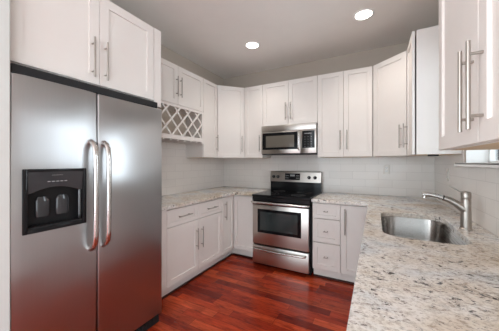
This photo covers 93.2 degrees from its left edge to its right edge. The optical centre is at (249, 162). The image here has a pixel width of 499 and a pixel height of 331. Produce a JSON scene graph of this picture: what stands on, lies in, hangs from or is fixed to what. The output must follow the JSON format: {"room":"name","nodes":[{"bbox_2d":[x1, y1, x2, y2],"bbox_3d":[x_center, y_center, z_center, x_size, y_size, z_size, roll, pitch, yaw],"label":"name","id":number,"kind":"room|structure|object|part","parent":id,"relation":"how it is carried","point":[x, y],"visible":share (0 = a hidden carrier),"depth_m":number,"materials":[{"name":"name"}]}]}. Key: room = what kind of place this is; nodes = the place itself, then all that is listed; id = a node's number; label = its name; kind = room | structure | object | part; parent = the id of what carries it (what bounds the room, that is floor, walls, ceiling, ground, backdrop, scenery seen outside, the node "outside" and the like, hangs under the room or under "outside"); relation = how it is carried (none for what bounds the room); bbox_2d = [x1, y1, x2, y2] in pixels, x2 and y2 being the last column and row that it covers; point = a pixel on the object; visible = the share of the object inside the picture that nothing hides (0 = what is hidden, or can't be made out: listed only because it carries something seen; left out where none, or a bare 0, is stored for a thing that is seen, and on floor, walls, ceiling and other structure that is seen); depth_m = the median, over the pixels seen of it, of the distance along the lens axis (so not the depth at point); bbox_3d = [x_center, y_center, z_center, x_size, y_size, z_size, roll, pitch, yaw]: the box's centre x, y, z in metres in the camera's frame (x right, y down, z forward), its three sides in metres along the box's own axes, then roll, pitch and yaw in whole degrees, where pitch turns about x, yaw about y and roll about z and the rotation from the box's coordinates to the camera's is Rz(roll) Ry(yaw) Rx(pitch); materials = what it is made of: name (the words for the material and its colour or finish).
{"room":"kitchen","nodes":[
{"label":"kitchen","id":0,"kind":"room"},
{"bbox_2d":[0,0,9,330],"bbox_3d":[-2.255,-0.065,1.271,2.025,2.830,0.818,0,0,28],"label":"wall","id":1,"kind":"structure","parent":0,"point":[4,4],"depth_m":1.14,"materials":[{"name":"grey paint"}]},
{"bbox_2d":[161,45,223,195],"bbox_3d":[-1.210,-0.065,2.884,0.128,2.830,3.012,0,0,28],"label":"wall","id":2,"kind":"structure","parent":0,"point":[180,174],"depth_m":3.34,"materials":[{"name":"white tile"}]},
{"bbox_2d":[10,0,160,107],"bbox_3d":[-1.300,-0.810,1.786,0.755,0.659,0.978,0,0,28],"label":"upper cabinet","id":3,"kind":"object","parent":2,"relation":"attached to","point":[100,43],"visible":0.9,"depth_m":1.55,"materials":[{"name":"white paint"}]},
{"bbox_3d":[-1.132,-0.831,1.404,0.020,0.615,0.455,0,0,28],"label":"door","id":4,"kind":"part","parent":3,"relation":"part of","materials":[{"name":"white paint"}]},
{"bbox_3d":[-1.022,-0.691,1.549,0.042,0.262,0.012,0,0,28],"label":"handle","id":5,"kind":"part","parent":3,"relation":"part of","materials":[{"name":"silver metal"}]},
{"bbox_3d":[-0.983,-0.691,1.622,0.042,0.262,0.012,0,0,28],"label":"handle","id":6,"kind":"part","parent":3,"relation":"part of","materials":[{"name":"silver metal"}]},
{"bbox_3d":[-0.920,-0.831,1.802,0.020,0.615,0.441,0,0,28],"label":"door","id":7,"kind":"part","parent":3,"relation":"part of","materials":[{"name":"white paint"}]},
{"bbox_2d":[161,58,202,111],"bbox_3d":[-0.964,-0.910,2.844,0.360,0.461,0.930,0,0,28],"label":"upper cabinet","id":8,"kind":"object","parent":2,"relation":"attached to","point":[180,86],"visible":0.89,"depth_m":2.81,"materials":[{"name":"white paint"}]},
{"bbox_3d":[-0.959,-0.910,2.578,0.020,0.457,0.462,0,0,28],"label":"door","id":9,"kind":"part","parent":8,"relation":"part of","materials":[{"name":"white paint"}]},
{"bbox_2d":[157,100,203,144],"bbox_3d":[-0.980,-0.464,2.853,0.319,0.428,0.930,0,0,28],"label":"wine rack","id":10,"kind":"object","parent":8,"relation":"attached to","point":[180,124],"visible":0.64,"depth_m":3.02,"materials":[{"name":"white paint"}]},
{"bbox_3d":[-1.107,-0.475,2.920,0.008,0.380,0.892,0,0,28],"label":"panel","id":11,"kind":"part","parent":10,"relation":"part of","materials":[{"name":"white wood"}]},
{"bbox_3d":[-0.740,-0.910,2.988,0.020,0.457,0.462,0,0,28],"label":"door","id":12,"kind":"part","parent":8,"relation":"part of","materials":[{"name":"white paint"}]},
{"bbox_2d":[162,142,223,195],"bbox_3d":[-0.930,0.050,3.281,0.008,0.800,2.032,0,0,28],"label":"tile backsplash","id":13,"kind":"structure","parent":2,"relation":"attached to","point":[180,174],"depth_m":3.33,"materials":[{"name":"white tile"}]},
{"bbox_2d":[186,78,217,157],"bbox_3d":[-0.670,-0.605,3.394,0.360,1.071,0.315,0,0,28],"label":"upper cabinet","id":14,"kind":"object","parent":2,"relation":"attached to","point":[208,149],"visible":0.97,"depth_m":3.31,"materials":[{"name":"white paint"}]},
{"bbox_3d":[-0.556,-0.605,3.333,0.020,1.067,0.312,0,0,28],"label":"door","id":15,"kind":"part","parent":14,"relation":"part of","materials":[{"name":"white paint"}]},
{"bbox_2d":[217,85,244,158],"bbox_3d":[-0.334,-0.605,3.755,0.594,1.070,0.630,0,0,28],"label":"upper cabinet","id":16,"kind":"object","parent":2,"relation":"attached to","point":[230,100],"visible":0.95,"depth_m":3.54,"materials":[{"name":"white paint"}]},
{"bbox_2d":[146,254,353,330],"bbox_3d":[-0.309,1.400,0.165,6.500,0.100,7.200,0,0,28],"label":"floor","id":17,"kind":"structure","parent":0,"point":[238,293],"depth_m":2.28,"materials":[{"name":"brown wood"}]},
{"bbox_2d":[10,63,161,330],"bbox_3d":[-1.254,0.424,1.740,0.815,1.851,0.941,0,0,28],"label":"refrigerator","id":18,"kind":"object","parent":17,"relation":"on","point":[86,159],"visible":0.99,"depth_m":1.46,"materials":[{"name":"silver metal"}]},
{"bbox_3d":[-1.117,0.407,1.366,0.070,1.715,0.410,0,0,28],"label":"door","id":19,"kind":"part","parent":18,"relation":"part of","materials":[{"name":"silver metal"}]},
{"bbox_3d":[-1.110,0.111,1.349,0.059,0.119,0.263,0,0,28],"label":"dispenser control panel","id":20,"kind":"part","parent":18,"relation":"part of","materials":[{"name":"black plastic"}]},
{"bbox_3d":[-0.977,0.207,1.482,0.082,0.710,0.035,0,0,28],"label":"handle","id":21,"kind":"part","parent":18,"relation":"part of","materials":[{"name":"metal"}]},
{"bbox_3d":[-0.939,0.207,1.552,0.082,0.710,0.035,0,0,28],"label":"handle","id":22,"kind":"part","parent":18,"relation":"part of","materials":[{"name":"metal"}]},
{"bbox_3d":[-0.894,0.407,1.784,0.070,1.715,0.525,0,0,28],"label":"door","id":23,"kind":"part","parent":18,"relation":"part of","materials":[{"name":"silver metal"}]},
{"bbox_2d":[162,198,221,296],"bbox_3d":[-0.861,0.903,2.761,0.610,0.894,1.120,0,0,28],"label":"base cabinet","id":24,"kind":"object","parent":17,"relation":"on","point":[191,234],"visible":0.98,"depth_m":2.58,"materials":[{"name":"white paint"}]},
{"bbox_3d":[-0.705,0.557,2.513,0.020,0.172,0.467,0,0,28],"label":"drawer","id":25,"kind":"part","parent":24,"relation":"part of","materials":[{"name":"white paint"}]},
{"bbox_3d":[-0.705,0.941,2.513,0.020,0.579,0.467,0,0,28],"label":"door","id":26,"kind":"part","parent":24,"relation":"part of","materials":[{"name":"white paint"}]},
{"bbox_3d":[-0.484,0.557,2.927,0.020,0.172,0.465,0,0,28],"label":"drawer","id":27,"kind":"part","parent":24,"relation":"part of","materials":[{"name":"white paint"}]},
{"bbox_3d":[-0.484,0.941,2.927,0.020,0.579,0.465,0,0,28],"label":"door","id":28,"kind":"part","parent":24,"relation":"part of","materials":[{"name":"white paint"}]},
{"bbox_2d":[162,253,232,299],"bbox_3d":[-0.600,1.340,2.818,0.018,0.020,1.467,0,0,28],"label":"trim","id":29,"kind":"structure","parent":17,"relation":"on","point":[218,262],"depth_m":2.73,"materials":[{"name":"white wood"}]},
{"bbox_2d":[218,195,253,260],"bbox_3d":[-0.251,0.903,3.570,0.925,0.894,0.878,0,0,28],"label":"base cabinet","id":30,"kind":"object","parent":17,"relation":"on","point":[237,210],"visible":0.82,"depth_m":3.31,"materials":[{"name":"white paint"}]},
{"bbox_2d":[162,186,269,210],"bbox_3d":[-0.512,0.437,3.074,0.924,0.034,2.001,0,0,28],"label":"countertop","id":31,"kind":"structure","parent":30,"relation":"on","point":[172,201],"depth_m":3.06,"materials":[{"name":"stone"}]},
{"bbox_3d":[-0.302,0.851,3.266,0.020,0.762,0.290,0,0,28],"label":"door","id":32,"kind":"part","parent":30,"relation":"part of","materials":[{"name":"white paint"}]},
{"bbox_3d":[-0.065,0.851,3.316,0.346,0.762,0.020,0,0,28],"label":"door","id":33,"kind":"part","parent":30,"relation":"part of","materials":[{"name":"white paint"}]},
{"bbox_2d":[233,253,252,258],"bbox_3d":[-0.060,1.340,3.372,0.411,0.020,0.018,0,0,28],"label":"trim","id":34,"kind":"structure","parent":17,"relation":"on","point":[233,253],"depth_m":3.38,"materials":[{"name":"brown wood"}]},
{"bbox_2d":[251,171,321,274],"bbox_3d":[0.518,0.741,3.202,0.765,1.218,0.766,0,0,28],"label":"range","id":35,"kind":"object","parent":17,"relation":"on","point":[283,213],"visible":0.98,"depth_m":2.95,"materials":[{"name":"silver metal"}]},
{"bbox_3d":[0.349,1.109,2.904,0.697,0.031,0.056,0,0,28],"label":"handle","id":36,"kind":"part","parent":35,"relation":"part of","materials":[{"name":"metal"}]},
{"bbox_3d":[0.350,0.512,2.896,0.758,0.030,0.068,0,0,28],"label":"handle","id":37,"kind":"part","parent":35,"relation":"part of","materials":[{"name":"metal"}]},
{"bbox_3d":[0.376,1.188,2.944,0.736,0.235,0.045,0,0,28],"label":"storage drawer","id":38,"kind":"part","parent":35,"relation":"part of","materials":[{"name":"silver metal"}]},
{"bbox_3d":[0.376,0.797,2.944,0.736,0.506,0.045,0,0,28],"label":"oven door","id":39,"kind":"part","parent":35,"relation":"part of","materials":[{"name":"silver metal"}]},
{"bbox_3d":[0.377,0.520,2.945,0.736,0.045,0.043,0,0,28],"label":"rail","id":40,"kind":"part","parent":35,"relation":"part of","materials":[{"name":"silver metal"}]},
{"bbox_2d":[252,189,320,200],"bbox_3d":[0.523,0.429,3.208,0.762,0.032,0.661,0,0,28],"label":"cooktop","id":41,"kind":"object","parent":35,"relation":"in","point":[272,194],"depth_m":3.05,"materials":[{"name":"black glass"}]},
{"bbox_3d":[0.631,0.208,3.474,0.230,0.096,0.006,0,-9,28],"label":"display panel","id":42,"kind":"part","parent":35,"relation":"part of","materials":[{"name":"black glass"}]},
{"bbox_3d":[0.675,0.208,3.494,0.762,0.153,0.103,0,0,28],"label":"control panel","id":43,"kind":"part","parent":35,"relation":"part of","materials":[{"name":"silver metal"}]},
{"bbox_2d":[313,202,340,279],"bbox_3d":[0.997,0.903,2.925,0.308,0.894,0.610,0,0,28],"label":"base cabinet","id":44,"kind":"object","parent":17,"relation":"on","point":[326,216],"visible":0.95,"depth_m":2.69,"materials":[{"name":"white paint"}]},
{"bbox_3d":[0.877,1.079,2.700,0.305,0.304,0.020,0,0,28],"label":"drawer","id":45,"kind":"part","parent":44,"relation":"part of","materials":[{"name":"white paint"}]},
{"bbox_3d":[0.877,0.785,2.700,0.305,0.267,0.020,0,0,28],"label":"drawer","id":46,"kind":"part","parent":44,"relation":"part of","materials":[{"name":"white paint"}]},
{"bbox_3d":[0.877,0.557,2.700,0.305,0.172,0.020,0,0,28],"label":"drawer","id":47,"kind":"part","parent":44,"relation":"part of","materials":[{"name":"white paint"}]},
{"bbox_2d":[313,274,353,284],"bbox_3d":[1.049,1.340,2.666,0.644,0.020,0.018,0,0,28],"label":"trim","id":48,"kind":"structure","parent":17,"relation":"on","point":[321,276],"depth_m":2.70,"materials":[{"name":"brown wood"}]},
{"bbox_2d":[341,204,367,282],"bbox_3d":[1.295,0.903,2.766,0.365,0.894,0.610,0,0,28],"label":"base cabinet","id":49,"kind":"object","parent":17,"relation":"on","point":[353,217],"visible":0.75,"depth_m":2.58,"materials":[{"name":"white paint"}]},
{"bbox_3d":[0.297,0.903,0.000,0.680,0.894,0.900,0,0,28],"label":"base cabinet","id":50,"kind":"object","parent":17,"relation":"on","visible":0},
{"bbox_2d":[311,192,498,330],"bbox_3d":[0.725,0.437,1.405,1.266,0.034,3.781,0,0,28],"label":"countertop","id":51,"kind":"structure","parent":50,"relation":"on","point":[401,284],"depth_m":0.87,"materials":[{"name":"stone"}]},
{"bbox_2d":[381,216,467,244],"bbox_3d":[1.135,0.554,1.605,0.438,0.200,0.794,0,0,28],"label":"sink","id":52,"kind":"object","parent":51,"relation":"in","point":[402,227],"visible":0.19,"depth_m":1.91,"materials":[{"name":"silver metal"}]},
{"bbox_2d":[422,186,472,230],"bbox_3d":[1.279,0.285,1.534,0.261,0.270,0.066,0,0,28],"label":"faucet","id":53,"kind":"object","parent":51,"relation":"on","point":[465,206],"visible":1,"depth_m":1.48,"materials":[{"name":"silver metal"}]},
{"bbox_3d":[1.321,0.268,1.511,0.136,0.107,0.054,0,0,28],"label":"spout","id":54,"kind":"part","parent":53,"relation":"part of","materials":[{"name":"silver metal"}]},
{"bbox_3d":[1.339,0.188,1.501,0.110,0.077,0.053,0,0,28],"label":"lever","id":55,"kind":"part","parent":53,"relation":"part of","materials":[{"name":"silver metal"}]},
{"bbox_2d":[109,0,438,78],"bbox_3d":[-0.309,-1.530,0.165,6.500,0.100,7.200,0,0,28],"label":"ceiling","id":56,"kind":"structure","parent":0,"point":[213,35],"depth_m":2.59,"materials":[{"name":"paint"}]},
{"bbox_2d":[245,41,259,48],"bbox_3d":[0.035,-1.476,2.974,0.196,0.008,0.196,0,0,28],"label":"recessed light","id":57,"kind":"object","parent":56,"relation":"in","point":[251,44],"visible":1,"depth_m":2.97,"materials":[{"name":"white paint"}]},
{"bbox_2d":[353,8,374,20],"bbox_3d":[1.141,-1.476,2.361,0.196,0.008,0.196,0,0,28],"label":"recessed light","id":58,"kind":"object","parent":56,"relation":"in","point":[363,14],"visible":1,"depth_m":2.35,"materials":[{"name":"white paint"}]},
{"bbox_2d":[224,42,434,197],"bbox_3d":[0.929,-0.065,3.513,3.310,2.830,0.128,0,0,28],"label":"wall","id":59,"kind":"structure","parent":0,"point":[408,176],"depth_m":3.26,"materials":[{"name":"white tile"}]},
{"bbox_2d":[245,85,270,157],"bbox_3d":[0.123,-0.605,3.653,0.304,1.071,0.360,0,0,28],"label":"upper cabinet","id":60,"kind":"object","parent":59,"relation":"attached to","point":[253,95],"visible":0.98,"depth_m":3.54,"materials":[{"name":"white paint"}]},
{"bbox_3d":[0.062,-0.605,3.538,0.301,1.067,0.020,0,0,28],"label":"door","id":61,"kind":"part","parent":60,"relation":"part of","materials":[{"name":"white paint"}]},
{"bbox_2d":[263,76,317,125],"bbox_3d":[0.605,-0.832,3.395,0.788,0.616,0.360,0,0,28],"label":"upper cabinet","id":62,"kind":"object","parent":59,"relation":"attached to","point":[295,101],"visible":0.89,"depth_m":3.25,"materials":[{"name":"white paint"}]},
{"bbox_3d":[0.370,-0.833,3.373,0.391,0.612,0.020,0,0,28],"label":"door","id":63,"kind":"part","parent":62,"relation":"part of","materials":[{"name":"white paint"}]},
{"bbox_2d":[261,122,317,154],"bbox_3d":[0.595,-0.316,3.373,0.782,0.408,0.429,0,0,28],"label":"microwave","id":64,"kind":"object","parent":62,"relation":"attached to","point":[301,138],"visible":0.99,"depth_m":3.20,"materials":[{"name":"silver metal"}]},
{"bbox_3d":[0.416,-0.298,3.275,0.522,0.237,0.006,0,0,28],"label":"door glass","id":65,"kind":"part","parent":64,"relation":"part of","materials":[{"name":"black glass"}]},
{"bbox_3d":[0.429,-0.278,3.286,0.572,0.308,0.032,0,0,28],"label":"door","id":66,"kind":"part","parent":64,"relation":"part of","materials":[{"name":"silver metal"}]},
{"bbox_2d":[261,122,316,132],"bbox_3d":[0.522,-0.477,3.237,0.782,0.085,0.032,0,0,28],"label":"vent hood","id":67,"kind":"object","parent":64,"relation":"attached to","point":[302,127],"depth_m":3.20,"materials":[{"name":"silver metal"}]},
{"bbox_3d":[0.718,-0.833,3.188,0.391,0.612,0.020,0,0,28],"label":"door","id":68,"kind":"part","parent":62,"relation":"part of","materials":[{"name":"white paint"}]},
{"bbox_2d":[224,155,434,197],"bbox_3d":[0.865,0.150,3.478,2.990,0.600,0.008,0,0,28],"label":"tile backsplash","id":69,"kind":"structure","parent":59,"relation":"attached to","point":[408,176],"depth_m":3.21,"materials":[{"name":"white tile"}]},
{"bbox_2d":[318,66,372,157],"bbox_3d":[1.236,-0.605,3.058,0.640,1.071,0.360,0,0,28],"label":"upper cabinet","id":70,"kind":"object","parent":59,"relation":"attached to","point":[345,98],"visible":1,"depth_m":2.92,"materials":[{"name":"white paint"}]},
{"bbox_3d":[1.034,-0.605,3.019,0.317,1.067,0.020,0,0,28],"label":"door","id":71,"kind":"part","parent":70,"relation":"part of","materials":[{"name":"white paint"}]},
{"bbox_3d":[1.316,-0.605,2.868,0.317,1.067,0.020,0,0,28],"label":"door","id":72,"kind":"part","parent":70,"relation":"part of","materials":[{"name":"white paint"}]},
{"bbox_2d":[383,165,389,173],"bbox_3d":[1.744,0.088,3.000,0.072,0.116,0.009,0,0,28],"label":"wall outlet","id":73,"kind":"object","parent":59,"relation":"attached to","point":[386,168],"visible":1,"depth_m":3.00,"materials":[{"name":"white plastic"}]},
{"bbox_2d":[373,50,444,156],"bbox_3d":[1.749,-0.605,2.655,0.636,1.070,0.608,0,0,28],"label":"upper cabinet","id":74,"kind":"object","parent":59,"relation":"attached to","point":[389,75],"visible":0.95,"depth_m":2.58,"materials":[{"name":"white paint"}]},
{"bbox_3d":[1.534,-0.605,2.591,0.020,1.067,0.405,0,0,-20],"label":"door","id":75,"kind":"part","parent":74,"relation":"part of","materials":[{"name":"white paint"}]},
{"bbox_3d":[1.557,-0.270,2.439,0.042,0.240,0.012,0,0,-20],"label":"handle","id":76,"kind":"part","parent":74,"relation":"part of","materials":[{"name":"silver metal"}]},
{"bbox_2d":[435,150,498,236],"bbox_3d":[1.305,-0.065,0.924,0.208,2.830,4.100,0,0,28],"label":"wall","id":77,"kind":"structure","parent":0,"point":[483,183],"depth_m":1.65,"materials":[{"name":"white tile"}]},
{"bbox_2d":[403,25,461,155],"bbox_3d":[1.629,-0.605,2.148,0.370,1.071,0.385,0,0,28],"label":"upper cabinet","id":78,"kind":"object","parent":77,"relation":"attached to","point":[422,126],"visible":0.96,"depth_m":2.01,"materials":[{"name":"white paint"}]},
{"bbox_3d":[1.551,-0.270,2.352,0.042,0.240,0.012,0,0,28],"label":"handle","id":79,"kind":"part","parent":78,"relation":"part of","materials":[{"name":"silver metal"}]},
{"bbox_3d":[1.510,-0.605,2.213,0.020,1.067,0.379,0,0,28],"label":"door","id":80,"kind":"part","parent":78,"relation":"part of","materials":[{"name":"white paint"}]},
{"bbox_2d":[439,0,498,149],"bbox_3d":[0.835,-0.600,0.662,0.370,1.081,1.040,0,0,28],"label":"upper cabinet","id":81,"kind":"object","parent":77,"relation":"attached to","point":[468,29],"visible":1,"depth_m":0.78,"materials":[{"name":"white paint"}]},
{"bbox_3d":[0.708,-0.233,0.772,0.042,0.266,0.012,0,0,28],"label":"handle","id":82,"kind":"part","parent":81,"relation":"part of","materials":[{"name":"silver metal"}]},
{"bbox_3d":[0.671,-0.233,0.704,0.042,0.266,0.012,0,0,28],"label":"handle","id":83,"kind":"part","parent":81,"relation":"part of","materials":[{"name":"silver metal"}]},
{"bbox_3d":[0.594,-0.600,0.496,0.020,1.077,0.517,0,0,28],"label":"door","id":84,"kind":"part","parent":81,"relation":"part of","materials":[{"name":"white paint"}]},
{"bbox_2d":[454,149,498,168],"bbox_3d":[1.540,-0.460,1.445,0.245,0.981,0.890,0,0,28],"label":"window","id":85,"kind":"structure","parent":77,"relation":"in","point":[474,158],"depth_m":1.77,"materials":[{"name":"white glass"}]},
{"bbox_3d":[1.518,0.016,1.457,0.195,0.030,0.890,0,0,28],"label":"sill","id":86,"kind":"part","parent":85,"relation":"part of","materials":[{"name":"white paint"}]},
{"bbox_3d":[1.629,-0.469,1.406,0.050,0.963,0.815,0,0,28],"label":"frame","id":87,"kind":"part","parent":85,"relation":"part of","materials":[{"name":"white paint"}]},
{"bbox_3d":[1.632,-0.459,1.405,0.004,0.903,0.775,0,0,28],"label":"pane","id":88,"kind":"part","parent":85,"relation":"part of","materials":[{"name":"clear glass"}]}
]}

